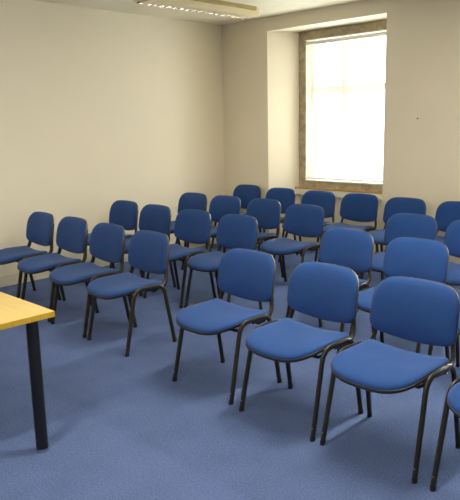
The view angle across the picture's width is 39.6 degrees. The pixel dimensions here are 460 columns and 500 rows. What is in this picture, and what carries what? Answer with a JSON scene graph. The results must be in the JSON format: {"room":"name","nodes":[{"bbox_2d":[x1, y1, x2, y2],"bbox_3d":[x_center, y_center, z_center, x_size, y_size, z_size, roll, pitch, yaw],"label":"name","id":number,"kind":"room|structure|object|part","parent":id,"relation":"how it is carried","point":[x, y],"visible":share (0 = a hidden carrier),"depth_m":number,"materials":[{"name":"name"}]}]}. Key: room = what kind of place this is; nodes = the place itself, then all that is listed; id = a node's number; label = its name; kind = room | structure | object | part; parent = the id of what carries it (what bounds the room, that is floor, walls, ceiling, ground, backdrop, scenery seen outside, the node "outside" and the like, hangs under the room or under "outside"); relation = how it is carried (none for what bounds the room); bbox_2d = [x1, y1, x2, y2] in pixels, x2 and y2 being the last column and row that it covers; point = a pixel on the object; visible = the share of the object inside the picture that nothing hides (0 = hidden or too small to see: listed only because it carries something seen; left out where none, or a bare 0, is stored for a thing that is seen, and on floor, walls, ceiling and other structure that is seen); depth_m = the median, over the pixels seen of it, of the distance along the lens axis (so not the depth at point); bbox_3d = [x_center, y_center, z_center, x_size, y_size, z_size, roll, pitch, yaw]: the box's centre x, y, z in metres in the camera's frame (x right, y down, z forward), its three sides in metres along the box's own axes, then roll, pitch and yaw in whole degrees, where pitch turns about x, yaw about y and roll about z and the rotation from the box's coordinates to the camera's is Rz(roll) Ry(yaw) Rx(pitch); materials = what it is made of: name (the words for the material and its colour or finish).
{"room":"lecture room","nodes":[
{"label":"lecture room","id":0,"kind":"room"},
{"bbox_2d":[0,0,225,275],"bbox_3d":[-3.237,-0.900,5.787,0.200,2.924,10.615,10,15,44],"label":"wall","id":1,"kind":"structure","parent":0,"point":[99,108],"depth_m":7.34,"materials":[{"name":"beige paint"}]},
{"bbox_2d":[0,238,216,286],"bbox_3d":[-3.375,0.544,5.740,0.016,0.115,9.515,10,15,44],"label":"baseboard","id":2,"kind":"structure","parent":1,"relation":"attached to","point":[11,279],"depth_m":7.03,"materials":[{"name":"white paint"}]},
{"bbox_2d":[32,0,363,24],"bbox_3d":[-0.018,-1.835,2.351,9.312,0.100,10.615,10,15,44],"label":"ceiling","id":3,"kind":"structure","parent":0,"point":[268,8],"depth_m":7.22,"materials":[{"name":"paint"}]},
{"bbox_2d":[132,0,259,18],"bbox_3d":[-0.295,-2.599,6.781,0.239,0.100,1.660,10,15,44],"label":"ceiling light","id":4,"kind":"object","parent":3,"relation":"attached to","point":[216,7],"visible":1,"depth_m":6.80,"materials":[{"name":"beige metal"}]},
{"bbox_2d":[0,243,459,499],"bbox_3d":[0.047,1.131,2.935,9.312,0.100,10.615,10,15,44],"label":"floor","id":5,"kind":"structure","parent":0,"point":[119,427],"depth_m":3.61,"materials":[{"name":"blue carpet"}]},
{"bbox_2d":[0,292,54,452],"bbox_3d":[-1.711,0.630,3.505,1.602,0.740,0.802,10,15,44],"label":"table","id":6,"kind":"object","parent":5,"relation":"on","point":[14,311],"visible":1,"depth_m":3.19,"materials":[{"name":"yellow wood"}]},
{"bbox_3d":[-0.974,0.675,3.222,0.062,0.696,0.062,10,15,44],"label":"leg","id":7,"kind":"part","parent":6,"relation":"part of","materials":[{"name":"black metal"}]},
{"bbox_2d":[0,211,61,299],"bbox_3d":[-1.988,0.076,6.120,0.573,0.827,0.545,-12,15,-42],"label":"chair","id":8,"kind":"object","parent":5,"relation":"on","point":[40,225],"visible":0.86,"depth_m":6.11,"materials":[{"name":"blue fabric"}]},
{"bbox_3d":[-2.034,0.050,6.072,0.442,0.079,0.466,-12,15,-42],"label":"seat","id":9,"kind":"part","parent":8,"relation":"part of","materials":[{"name":"blue fabric"}]},
{"bbox_3d":[-2.048,0.186,6.436,0.028,0.474,0.166,9,15,42],"label":"leg","id":10,"kind":"part","parent":8,"relation":"part of","materials":[{"name":"black metal"}]},
{"bbox_3d":[-1.870,0.283,5.918,0.030,0.477,0.305,10,16,44],"label":"leg","id":11,"kind":"part","parent":8,"relation":"part of","materials":[{"name":"black metal"}]},
{"bbox_3d":[-1.838,-0.203,6.216,0.105,0.318,0.485,-12,15,-42],"label":"backrest","id":12,"kind":"part","parent":8,"relation":"part of","materials":[{"name":"blue fabric"}]},
{"bbox_2d":[17,216,92,321],"bbox_3d":[-1.580,0.145,5.723,0.573,0.827,0.545,-12,15,-43],"label":"chair","id":13,"kind":"object","parent":5,"relation":"on","point":[72,232],"visible":0.94,"depth_m":5.71,"materials":[{"name":"blue fabric"}]},
{"bbox_3d":[-1.809,0.289,5.880,0.305,0.477,0.030,-11,15,-41],"label":"leg","id":14,"kind":"part","parent":13,"relation":"part of","materials":[{"name":"black metal"}]},
{"bbox_3d":[-1.625,0.119,5.675,0.442,0.079,0.466,-12,15,-43],"label":"seat","id":15,"kind":"part","parent":13,"relation":"part of","materials":[{"name":"blue fabric"}]},
{"bbox_3d":[-1.458,0.353,5.520,0.304,0.477,0.034,-12,15,-43],"label":"leg","id":16,"kind":"part","parent":13,"relation":"part of","materials":[{"name":"black metal"}]},
{"bbox_3d":[-1.641,0.255,6.039,0.028,0.474,0.166,9,15,42],"label":"leg","id":17,"kind":"part","parent":13,"relation":"part of","materials":[{"name":"black metal"}]},
{"bbox_3d":[-1.430,-0.134,5.820,0.105,0.318,0.485,-12,15,-43],"label":"backrest","id":18,"kind":"part","parent":13,"relation":"part of","materials":[{"name":"blue fabric"}]},
{"bbox_3d":[-1.290,0.318,5.679,0.166,0.474,0.028,-10,14,-39],"label":"leg","id":19,"kind":"part","parent":13,"relation":"part of","materials":[{"name":"black metal"}]},
{"bbox_2d":[49,223,129,337],"bbox_3d":[-1.177,0.221,5.293,0.573,0.827,0.545,-11,15,-42],"label":"chair","id":20,"kind":"object","parent":5,"relation":"on","point":[107,240],"visible":0.91,"depth_m":5.27,"materials":[{"name":"blue fabric"}]},
{"bbox_3d":[-1.405,0.365,5.452,0.305,0.477,0.030,-11,15,-40],"label":"leg","id":21,"kind":"part","parent":20,"relation":"part of","materials":[{"name":"black metal"}]},
{"bbox_3d":[-1.222,0.195,5.244,0.442,0.079,0.466,-11,15,-42],"label":"seat","id":22,"kind":"part","parent":20,"relation":"part of","materials":[{"name":"blue fabric"}]},
{"bbox_3d":[-1.057,0.429,5.088,0.304,0.477,0.034,-11,15,-42],"label":"leg","id":23,"kind":"part","parent":20,"relation":"part of","materials":[{"name":"black metal"}]},
{"bbox_3d":[-1.026,-0.058,5.388,0.105,0.318,0.485,-11,15,-42],"label":"backrest","id":24,"kind":"part","parent":20,"relation":"part of","materials":[{"name":"blue fabric"}]},
{"bbox_3d":[-0.888,0.395,5.245,0.166,0.474,0.028,-10,14,-38],"label":"leg","id":25,"kind":"part","parent":20,"relation":"part of","materials":[{"name":"black metal"}]},
{"bbox_2d":[87,200,141,275],"bbox_3d":[-1.308,-0.100,6.938,0.545,0.827,0.573,10,16,44],"label":"chair","id":26,"kind":"object","parent":5,"relation":"on","point":[124,213],"visible":0.38,"depth_m":6.98,"materials":[{"name":"blue fabric"}]},
{"bbox_3d":[-1.352,-0.126,6.888,0.466,0.079,0.442,10,16,44],"label":"seat","id":27,"kind":"part","parent":26,"relation":"part of","materials":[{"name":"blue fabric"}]},
{"bbox_3d":[-1.162,-0.380,7.039,0.485,0.318,0.105,10,16,44],"label":"backrest","id":28,"kind":"part","parent":26,"relation":"part of","materials":[{"name":"blue fabric"}]},
{"bbox_2d":[87,230,176,356],"bbox_3d":[-0.771,0.297,4.862,0.573,0.827,0.545,-12,15,-42],"label":"chair","id":29,"kind":"object","parent":5,"relation":"on","point":[149,250],"visible":1,"depth_m":4.83,"materials":[{"name":"blue fabric"}]},
{"bbox_3d":[-1.000,0.441,5.021,0.305,0.477,0.030,-11,15,-40],"label":"leg","id":30,"kind":"part","parent":29,"relation":"part of","materials":[{"name":"black metal"}]},
{"bbox_3d":[-0.817,0.271,4.814,0.442,0.079,0.466,-12,15,-42],"label":"seat","id":31,"kind":"part","parent":29,"relation":"part of","materials":[{"name":"blue fabric"}]},
{"bbox_3d":[-0.831,0.407,5.179,0.028,0.474,0.166,9,15,42],"label":"leg","id":32,"kind":"part","parent":29,"relation":"part of","materials":[{"name":"black metal"}]},
{"bbox_3d":[-0.653,0.504,4.660,0.030,0.477,0.305,10,16,44],"label":"leg","id":33,"kind":"part","parent":29,"relation":"part of","materials":[{"name":"black metal"}]},
{"bbox_3d":[-0.621,0.018,4.958,0.105,0.318,0.485,-12,15,-42],"label":"backrest","id":34,"kind":"part","parent":29,"relation":"part of","materials":[{"name":"blue fabric"}]},
{"bbox_3d":[-0.483,0.471,4.815,0.166,0.474,0.028,-10,14,-38],"label":"leg","id":35,"kind":"part","parent":29,"relation":"part of","materials":[{"name":"black metal"}]},
{"bbox_2d":[111,204,175,295],"bbox_3d":[-0.912,-0.023,6.502,0.545,0.827,0.573,10,16,44],"label":"chair","id":36,"kind":"object","parent":5,"relation":"on","point":[153,217],"visible":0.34,"depth_m":6.54,"materials":[{"name":"blue fabric"}]},
{"bbox_3d":[-0.957,-0.048,6.452,0.466,0.079,0.442,10,16,44],"label":"seat","id":37,"kind":"part","parent":36,"relation":"part of","materials":[{"name":"blue fabric"}]},
{"bbox_3d":[-0.767,-0.303,6.603,0.485,0.318,0.105,10,16,44],"label":"backrest","id":38,"kind":"part","parent":36,"relation":"part of","materials":[{"name":"blue fabric"}]},
{"bbox_3d":[-0.621,0.149,6.465,0.166,0.474,0.028,-11,15,-40],"label":"leg","id":39,"kind":"part","parent":36,"relation":"part of","materials":[{"name":"black metal"}]},
{"bbox_2d":[143,209,216,307],"bbox_3d":[-0.492,0.056,6.056,0.545,0.827,0.573,9,15,43],"label":"chair","id":40,"kind":"object","parent":5,"relation":"on","point":[191,225],"visible":0.83,"depth_m":6.08,"materials":[{"name":"blue fabric"}]},
{"bbox_3d":[-0.726,0.202,6.203,0.305,0.477,0.030,-12,15,-43],"label":"leg","id":41,"kind":"part","parent":40,"relation":"part of","materials":[{"name":"black metal"}]},
{"bbox_3d":[-0.566,0.167,6.369,0.028,0.474,0.166,8,14,39],"label":"leg","id":42,"kind":"part","parent":40,"relation":"part of","materials":[{"name":"black metal"}]},
{"bbox_3d":[-0.535,0.030,6.005,0.466,0.079,0.442,9,15,43],"label":"seat","id":43,"kind":"part","parent":40,"relation":"part of","materials":[{"name":"blue fabric"}]},
{"bbox_3d":[-0.362,0.262,5.859,0.030,0.477,0.305,9,15,41],"label":"leg","id":44,"kind":"part","parent":40,"relation":"part of","materials":[{"name":"black metal"}]},
{"bbox_3d":[-0.349,-0.225,6.159,0.485,0.318,0.105,9,15,43],"label":"backrest","id":45,"kind":"part","parent":40,"relation":"part of","materials":[{"name":"blue fabric"}]},
{"bbox_3d":[-0.200,0.227,6.023,0.166,0.474,0.028,-11,15,-41],"label":"leg","id":46,"kind":"part","parent":40,"relation":"part of","materials":[{"name":"black metal"}]},
{"bbox_2d":[170,192,206,269],"bbox_3d":[-0.587,-0.245,7.597,0.545,0.827,0.573,10,16,44],"label":"chair","id":47,"kind":"object","parent":5,"relation":"on","point":[189,200],"visible":0.31,"depth_m":7.65,"materials":[{"name":"blue fabric"}]},
{"bbox_3d":[-0.631,-0.271,7.547,0.466,0.079,0.442,10,16,44],"label":"seat","id":48,"kind":"part","parent":47,"relation":"part of","materials":[{"name":"blue fabric"}]},
{"bbox_3d":[-0.442,-0.526,7.697,0.485,0.318,0.105,10,16,44],"label":"backrest","id":49,"kind":"part","parent":47,"relation":"part of","materials":[{"name":"blue fabric"}]},
{"bbox_2d":[183,195,240,276],"bbox_3d":[-0.193,-0.178,7.210,0.545,0.827,0.573,10,15,44],"label":"chair","id":50,"kind":"object","parent":5,"relation":"on","point":[220,205],"visible":0.29,"depth_m":7.30,"materials":[{"name":"blue fabric"}]},
{"bbox_3d":[-0.237,-0.203,7.160,0.466,0.079,0.442,10,15,44],"label":"seat","id":51,"kind":"part","parent":50,"relation":"part of","materials":[{"name":"blue fabric"}]},
{"bbox_3d":[-0.049,-0.458,7.312,0.485,0.318,0.105,10,15,44],"label":"backrest","id":52,"kind":"part","parent":50,"relation":"part of","materials":[{"name":"blue fabric"}]},
{"bbox_2d":[184,214,262,309],"bbox_3d":[-0.071,0.126,5.654,0.545,0.827,0.573,10,16,44],"label":"chair","id":53,"kind":"object","parent":5,"relation":"on","point":[233,230],"visible":0.73,"depth_m":5.70,"materials":[{"name":"blue fabric"}]},
{"bbox_3d":[-0.303,0.271,5.804,0.305,0.477,0.030,-12,15,-42],"label":"leg","id":54,"kind":"part","parent":53,"relation":"part of","materials":[{"name":"black metal"}]},
{"bbox_3d":[-0.115,0.100,5.604,0.466,0.079,0.442,10,16,44],"label":"seat","id":55,"kind":"part","parent":53,"relation":"part of","materials":[{"name":"blue fabric"}]},
{"bbox_3d":[-0.141,0.236,5.968,0.028,0.474,0.166,8,15,40],"label":"leg","id":56,"kind":"part","parent":53,"relation":"part of","materials":[{"name":"black metal"}]},
{"bbox_3d":[0.075,-0.154,5.755,0.485,0.318,0.105,10,16,44],"label":"backrest","id":57,"kind":"part","parent":53,"relation":"part of","materials":[{"name":"blue fabric"}]},
{"bbox_2d":[172,248,281,404],"bbox_3d":[-0.031,0.443,4.039,0.573,0.827,0.545,-12,15,-44],"label":"chair","id":58,"kind":"object","parent":5,"relation":"on","point":[248,274],"visible":0.99,"depth_m":4.03,"materials":[{"name":"blue fabric"}]},
{"bbox_3d":[-0.262,0.588,4.192,0.305,0.477,0.030,-11,15,-42],"label":"leg","id":59,"kind":"part","parent":58,"relation":"part of","materials":[{"name":"black metal"}]},
{"bbox_3d":[-0.098,0.553,4.353,0.028,0.474,0.166,8,15,41],"label":"leg","id":60,"kind":"part","parent":58,"relation":"part of","materials":[{"name":"black metal"}]},
{"bbox_3d":[-0.075,0.417,3.989,0.442,0.079,0.466,-12,15,-44],"label":"seat","id":61,"kind":"part","parent":58,"relation":"part of","materials":[{"name":"blue fabric"}]},
{"bbox_3d":[0.094,0.650,3.839,0.030,0.477,0.305,9,15,42],"label":"leg","id":62,"kind":"part","parent":58,"relation":"part of","materials":[{"name":"black metal"}]},
{"bbox_3d":[0.116,0.163,4.138,0.105,0.318,0.485,-12,15,-44],"label":"backrest","id":63,"kind":"part","parent":58,"relation":"part of","materials":[{"name":"blue fabric"}]},
{"bbox_3d":[0.260,0.615,3.999,0.166,0.474,0.028,-11,15,-40],"label":"leg","id":64,"kind":"part","parent":58,"relation":"part of","materials":[{"name":"black metal"}]},
{"bbox_2d":[211,184,262,247],"bbox_3d":[0.087,-0.432,8.469,0.545,0.827,0.573,10,15,44],"label":"chair","id":65,"kind":"object","parent":5,"relation":"on","point":[245,193],"visible":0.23,"depth_m":8.55,"materials":[{"name":"blue fabric"}]},
{"bbox_3d":[0.232,-0.712,8.570,0.485,0.318,0.105,10,15,44],"label":"backrest","id":66,"kind":"part","parent":65,"relation":"part of","materials":[{"name":"blue fabric"}]},
{"bbox_2d":[223,198,283,277],"bbox_3d":[0.224,-0.111,6.825,0.573,0.827,0.545,-12,15,-43],"label":"chair","id":67,"kind":"object","parent":5,"relation":"on","point":[267,212],"visible":0.56,"depth_m":6.84,"materials":[{"name":"blue fabric"}]},
{"bbox_3d":[0.371,-0.391,6.923,0.105,0.318,0.485,-12,15,-43],"label":"backrest","id":68,"kind":"part","parent":67,"relation":"part of","materials":[{"name":"blue fabric"}]},
{"bbox_3d":[0.346,0.096,6.625,0.030,0.477,0.305,9,15,43],"label":"leg","id":69,"kind":"part","parent":67,"relation":"part of","materials":[{"name":"black metal"}]},
{"bbox_3d":[0.179,-0.137,6.776,0.442,0.079,0.466,-12,15,-43],"label":"seat","id":70,"kind":"part","parent":67,"relation":"part of","materials":[{"name":"blue fabric"}]},
{"bbox_3d":[0.513,0.061,6.784,0.166,0.474,0.028,-11,14,-39],"label":"leg","id":71,"kind":"part","parent":67,"relation":"part of","materials":[{"name":"black metal"}]},
{"bbox_2d":[263,187,297,258],"bbox_3d":[0.495,-0.341,7.961,0.573,0.827,0.545,-12,15,-43],"label":"chair","id":72,"kind":"object","parent":5,"relation":"on","point":[286,197],"visible":0.23,"depth_m":7.99,"materials":[{"name":"blue fabric"}]},
{"bbox_3d":[0.642,-0.621,8.059,0.105,0.318,0.485,-12,15,-43],"label":"backrest","id":73,"kind":"part","parent":72,"relation":"part of","materials":[{"name":"blue fabric"}]},
{"bbox_2d":[260,204,324,281],"bbox_3d":[0.602,-0.011,6.274,0.545,0.827,0.573,10,16,44],"label":"chair","id":74,"kind":"object","parent":5,"relation":"on","point":[303,220],"visible":0.95,"depth_m":6.28,"materials":[{"name":"blue fabric"}]},
{"bbox_3d":[0.534,0.099,6.588,0.028,0.474,0.166,8,15,40],"label":"leg","id":75,"kind":"part","parent":74,"relation":"part of","materials":[{"name":"black metal"}]},
{"bbox_3d":[0.558,-0.037,6.224,0.466,0.079,0.442,10,16,44],"label":"seat","id":76,"kind":"part","parent":74,"relation":"part of","materials":[{"name":"blue fabric"}]},
{"bbox_3d":[0.748,-0.291,6.373,0.485,0.318,0.105,10,16,44],"label":"backrest","id":77,"kind":"part","parent":74,"relation":"part of","materials":[{"name":"blue fabric"}]},
{"bbox_3d":[0.727,0.196,6.074,0.030,0.477,0.305,9,15,42],"label":"leg","id":78,"kind":"part","parent":74,"relation":"part of","materials":[{"name":"black metal"}]},
{"bbox_2d":[239,261,362,441],"bbox_3d":[0.395,0.524,3.582,0.573,0.827,0.545,-12,15,-43],"label":"chair","id":79,"kind":"object","parent":5,"relation":"on","point":[324,291],"visible":0.97,"depth_m":3.57,"materials":[{"name":"blue fabric"}]},
{"bbox_3d":[0.164,0.668,3.736,0.305,0.477,0.030,-11,15,-41],"label":"leg","id":80,"kind":"part","parent":79,"relation":"part of","materials":[{"name":"black metal"}]},
{"bbox_3d":[0.330,0.634,3.897,0.028,0.474,0.166,9,15,41],"label":"leg","id":81,"kind":"part","parent":79,"relation":"part of","materials":[{"name":"black metal"}]},
{"bbox_3d":[0.350,0.498,3.533,0.442,0.079,0.466,-12,15,-43],"label":"seat","id":82,"kind":"part","parent":79,"relation":"part of","materials":[{"name":"blue fabric"}]},
{"bbox_3d":[0.543,0.244,3.680,0.105,0.318,0.485,-12,15,-43],"label":"backrest","id":83,"kind":"part","parent":79,"relation":"part of","materials":[{"name":"blue fabric"}]},
{"bbox_3d":[0.518,0.731,3.381,0.030,0.477,0.305,9,15,43],"label":"leg","id":84,"kind":"part","parent":79,"relation":"part of","materials":[{"name":"black metal"}]},
{"bbox_3d":[0.685,0.696,3.540,0.166,0.474,0.028,-11,14,-39],"label":"leg","id":85,"kind":"part","parent":79,"relation":"part of","materials":[{"name":"black metal"}]},
{"bbox_2d":[278,190,335,261],"bbox_3d":[0.918,-0.263,7.520,0.545,0.827,0.573,9,15,43],"label":"chair","id":86,"kind":"object","parent":5,"relation":"on","point":[326,200],"visible":0.38,"depth_m":7.54,"materials":[{"name":"blue fabric"}]},
{"bbox_3d":[1.060,-0.544,7.623,0.485,0.318,0.105,9,15,43],"label":"backrest","id":87,"kind":"part","parent":86,"relation":"part of","materials":[{"name":"blue fabric"}]},
{"bbox_3d":[1.048,-0.057,7.324,0.030,0.477,0.305,9,15,41],"label":"leg","id":88,"kind":"part","parent":86,"relation":"part of","materials":[{"name":"black metal"}]},
{"bbox_2d":[286,228,375,351],"bbox_3d":[0.741,0.282,4.769,0.573,0.827,0.545,-11,15,-41],"label":"chair","id":89,"kind":"object","parent":5,"relation":"on","point":[353,249],"visible":0.5,"depth_m":4.82,"materials":[{"name":"blue fabric"}]},
{"bbox_3d":[0.514,0.426,4.931,0.305,0.477,0.030,-11,14,-40],"label":"leg","id":90,"kind":"part","parent":89,"relation":"part of","materials":[{"name":"black metal"}]},
{"bbox_3d":[0.893,0.004,4.862,0.105,0.318,0.485,-11,15,-41],"label":"backrest","id":91,"kind":"part","parent":89,"relation":"part of","materials":[{"name":"blue fabric"}]},
{"bbox_3d":[0.856,0.490,4.565,0.305,0.477,0.030,-12,15,-43],"label":"leg","id":92,"kind":"part","parent":89,"relation":"part of","materials":[{"name":"black metal"}]},
{"bbox_3d":[1.028,0.457,4.718,0.166,0.474,0.028,-10,14,-38],"label":"leg","id":93,"kind":"part","parent":89,"relation":"part of","materials":[{"name":"black metal"}]},
{"bbox_2d":[318,193,378,274],"bbox_3d":[1.331,-0.200,7.152,0.545,0.827,0.573,9,15,43],"label":"chair","id":94,"kind":"object","parent":5,"relation":"on","point":[358,207],"visible":0.7,"depth_m":7.21,"materials":[{"name":"blue fabric"}]},
{"bbox_3d":[1.288,-0.225,7.101,0.466,0.079,0.442,9,15,43],"label":"seat","id":95,"kind":"part","parent":94,"relation":"part of","materials":[{"name":"blue fabric"}]},
{"bbox_3d":[1.476,-0.480,7.253,0.485,0.318,0.105,9,15,43],"label":"backrest","id":96,"kind":"part","parent":94,"relation":"part of","materials":[{"name":"blue fabric"}]},
{"bbox_2d":[320,276,459,483],"bbox_3d":[0.806,0.594,3.179,0.545,0.827,0.573,10,16,44],"label":"chair","id":97,"kind":"object","parent":5,"relation":"on","point":[417,310],"visible":0.99,"depth_m":3.17,"materials":[{"name":"blue fabric"}]},
{"bbox_3d":[0.574,0.739,3.330,0.305,0.477,0.030,-11,15,-42],"label":"leg","id":98,"kind":"part","parent":97,"relation":"part of","materials":[{"name":"black metal"}]},
{"bbox_3d":[0.738,0.704,3.493,0.028,0.474,0.166,8,15,40],"label":"leg","id":99,"kind":"part","parent":97,"relation":"part of","materials":[{"name":"black metal"}]},
{"bbox_3d":[0.762,0.568,3.129,0.466,0.079,0.442,10,16,44],"label":"seat","id":100,"kind":"part","parent":97,"relation":"part of","materials":[{"name":"blue fabric"}]},
{"bbox_3d":[0.952,0.314,3.279,0.485,0.318,0.105,10,16,44],"label":"backrest","id":101,"kind":"part","parent":97,"relation":"part of","materials":[{"name":"blue fabric"}]},
{"bbox_3d":[0.932,0.801,2.980,0.030,0.477,0.305,9,15,42],"label":"leg","id":102,"kind":"part","parent":97,"relation":"part of","materials":[{"name":"black metal"}]},
{"bbox_3d":[1.097,0.766,3.141,0.166,0.474,0.028,-11,15,-40],"label":"leg","id":103,"kind":"part","parent":97,"relation":"part of","materials":[{"name":"black metal"}]},
{"bbox_2d":[359,197,425,277],"bbox_3d":[1.708,-0.110,6.652,0.573,0.827,0.545,-12,15,-43],"label":"chair","id":104,"kind":"object","parent":5,"relation":"on","point":[395,205],"visible":0.44,"depth_m":6.73,"materials":[{"name":"blue fabric"}]},
{"bbox_3d":[1.664,-0.136,6.603,0.442,0.079,0.466,-12,15,-43],"label":"seat","id":105,"kind":"part","parent":104,"relation":"part of","materials":[{"name":"blue fabric"}]},
{"bbox_3d":[1.855,-0.390,6.752,0.105,0.318,0.485,-12,15,-43],"label":"backrest","id":106,"kind":"part","parent":104,"relation":"part of","materials":[{"name":"blue fabric"}]},
{"bbox_2d":[357,213,436,311],"bbox_3d":[1.437,0.130,5.468,0.545,0.827,0.573,10,16,44],"label":"chair","id":107,"kind":"object","parent":5,"relation":"on","point":[399,224],"visible":0.36,"depth_m":5.54,"materials":[{"name":"blue fabric"}]},
{"bbox_3d":[1.393,0.104,5.418,0.466,0.079,0.442,10,16,44],"label":"seat","id":108,"kind":"part","parent":107,"relation":"part of","materials":[{"name":"blue fabric"}]},
{"bbox_3d":[1.582,-0.151,5.568,0.485,0.318,0.105,10,16,44],"label":"backrest","id":109,"kind":"part","parent":107,"relation":"part of","materials":[{"name":"blue fabric"}]},
{"bbox_2d":[348,237,449,360],"bbox_3d":[1.140,0.363,4.315,0.573,0.827,0.545,-12,15,-42],"label":"chair","id":110,"kind":"object","parent":5,"relation":"on","point":[421,258],"visible":0.41,"depth_m":4.37,"materials":[{"name":"blue fabric"}]},
{"bbox_3d":[0.911,0.507,4.472,0.305,0.477,0.030,-11,15,-40],"label":"leg","id":111,"kind":"part","parent":110,"relation":"part of","materials":[{"name":"black metal"}]},
{"bbox_3d":[1.094,0.337,4.266,0.442,0.079,0.466,-12,15,-42],"label":"seat","id":112,"kind":"part","parent":110,"relation":"part of","materials":[{"name":"blue fabric"}]},
{"bbox_3d":[1.079,0.473,4.630,0.028,0.474,0.166,9,15,42],"label":"leg","id":113,"kind":"part","parent":110,"relation":"part of","materials":[{"name":"black metal"}]},
{"bbox_3d":[1.290,0.084,4.411,0.105,0.318,0.485,-12,15,-42],"label":"backrest","id":114,"kind":"part","parent":110,"relation":"part of","materials":[{"name":"blue fabric"}]},
{"bbox_3d":[1.259,0.570,4.112,0.030,0.477,0.305,10,15,44],"label":"leg","id":115,"kind":"part","parent":110,"relation":"part of","materials":[{"name":"black metal"}]},
{"bbox_3d":[1.429,0.536,4.269,0.166,0.474,0.028,-10,14,-39],"label":"leg","id":116,"kind":"part","parent":110,"relation":"part of","materials":[{"name":"black metal"}]},
{"bbox_2d":[422,316,459,383],"bbox_3d":[1.544,0.441,3.876,0.573,0.827,0.545,-12,15,-43],"label":"chair","id":117,"kind":"object","parent":5,"relation":"on","point":[430,348],"visible":0.09,"depth_m":4.22,"materials":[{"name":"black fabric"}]},
{"bbox_3d":[1.314,0.585,4.032,0.305,0.477,0.030,-11,15,-41],"label":"leg","id":118,"kind":"part","parent":117,"relation":"part of","materials":[{"name":"black metal"}]},
{"bbox_3d":[1.481,0.550,4.191,0.028,0.474,0.166,9,15,41],"label":"leg","id":119,"kind":"part","parent":117,"relation":"part of","materials":[{"name":"black metal"}]},
{"bbox_2d":[430,376,459,491],"bbox_3d":[1.237,0.670,2.746,0.573,0.827,0.545,-12,15,-43],"label":"chair","id":120,"kind":"object","parent":5,"relation":"on","point":[452,400],"visible":1,"depth_m":2.83,"materials":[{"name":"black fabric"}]},
{"bbox_3d":[1.192,0.644,2.697,0.442,0.079,0.466,-12,15,-43],"label":"seat","id":121,"kind":"part","parent":120,"relation":"part of","materials":[{"name":"blue fabric"}]},
{"bbox_2d":[435,201,459,243],"bbox_3d":[2.128,-0.034,6.221,0.545,0.827,0.573,10,16,44],"label":"chair","id":122,"kind":"object","parent":5,"relation":"on","point":[447,212],"visible":0.36,"depth_m":6.38,"materials":[{"name":"blue fabric"}]},
{"bbox_3d":[2.084,-0.059,6.171,0.466,0.079,0.442,10,16,44],"label":"seat","id":123,"kind":"part","parent":122,"relation":"part of","materials":[{"name":"blue fabric"}]},
{"bbox_2d":[444,220,459,285],"bbox_3d":[1.824,0.206,5.037,0.545,0.827,0.573,10,16,44],"label":"chair","id":124,"kind":"object","parent":5,"relation":"on","point":[452,235],"visible":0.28,"depth_m":5.21,"materials":[{"name":"blue fabric"}]},
{"bbox_3d":[1.970,-0.074,5.137,0.485,0.318,0.105,10,16,44],"label":"backrest","id":125,"kind":"part","parent":124,"relation":"part of","materials":[{"name":"blue fabric"}]},
{"bbox_3d":[1.779,0.180,4.988,0.466,0.079,0.442,10,16,44],"label":"seat","id":126,"kind":"part","parent":124,"relation":"part of","materials":[{"name":"blue fabric"}]},
{"bbox_2d":[222,0,459,263],"bbox_3d":[3.416,-1.093,6.031,8.912,2.924,0.900,10,15,44],"label":"wall","id":127,"kind":"structure","parent":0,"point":[260,57],"depth_m":7.13,"materials":[{"name":"beige paint"}]},
{"bbox_2d":[295,20,386,199],"bbox_3d":[1.492,-1.683,7.884,1.527,2.048,0.310,10,15,44],"label":"window","id":128,"kind":"structure","parent":127,"relation":"attached to","point":[309,90],"depth_m":8.13,"materials":[{"name":"grey stone"}]},
{"bbox_3d":[1.435,-0.745,7.989,1.527,0.019,0.090,10,15,44],"label":"sill","id":129,"kind":"part","parent":128,"relation":"part of","materials":[{"name":"brown wood"}]},
{"bbox_3d":[1.547,-1.728,7.912,1.277,1.773,0.060,10,15,44],"label":"frame","id":130,"kind":"part","parent":128,"relation":"part of","materials":[{"name":"white paint"}]},
{"bbox_2d":[305,29,385,182],"bbox_3d":[1.433,-1.718,7.795,1.257,1.742,0.065,10,15,44],"label":"roller blind","id":131,"kind":"object","parent":127,"relation":"attached to","point":[373,34],"visible":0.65,"depth_m":7.71,"materials":[{"name":"white fabric"}]},
{"bbox_3d":[1.414,-2.567,7.628,1.257,0.011,0.065,10,15,44],"label":"head rail","id":132,"kind":"part","parent":131,"relation":"part of","materials":[{"name":"white metal"}]}
]}

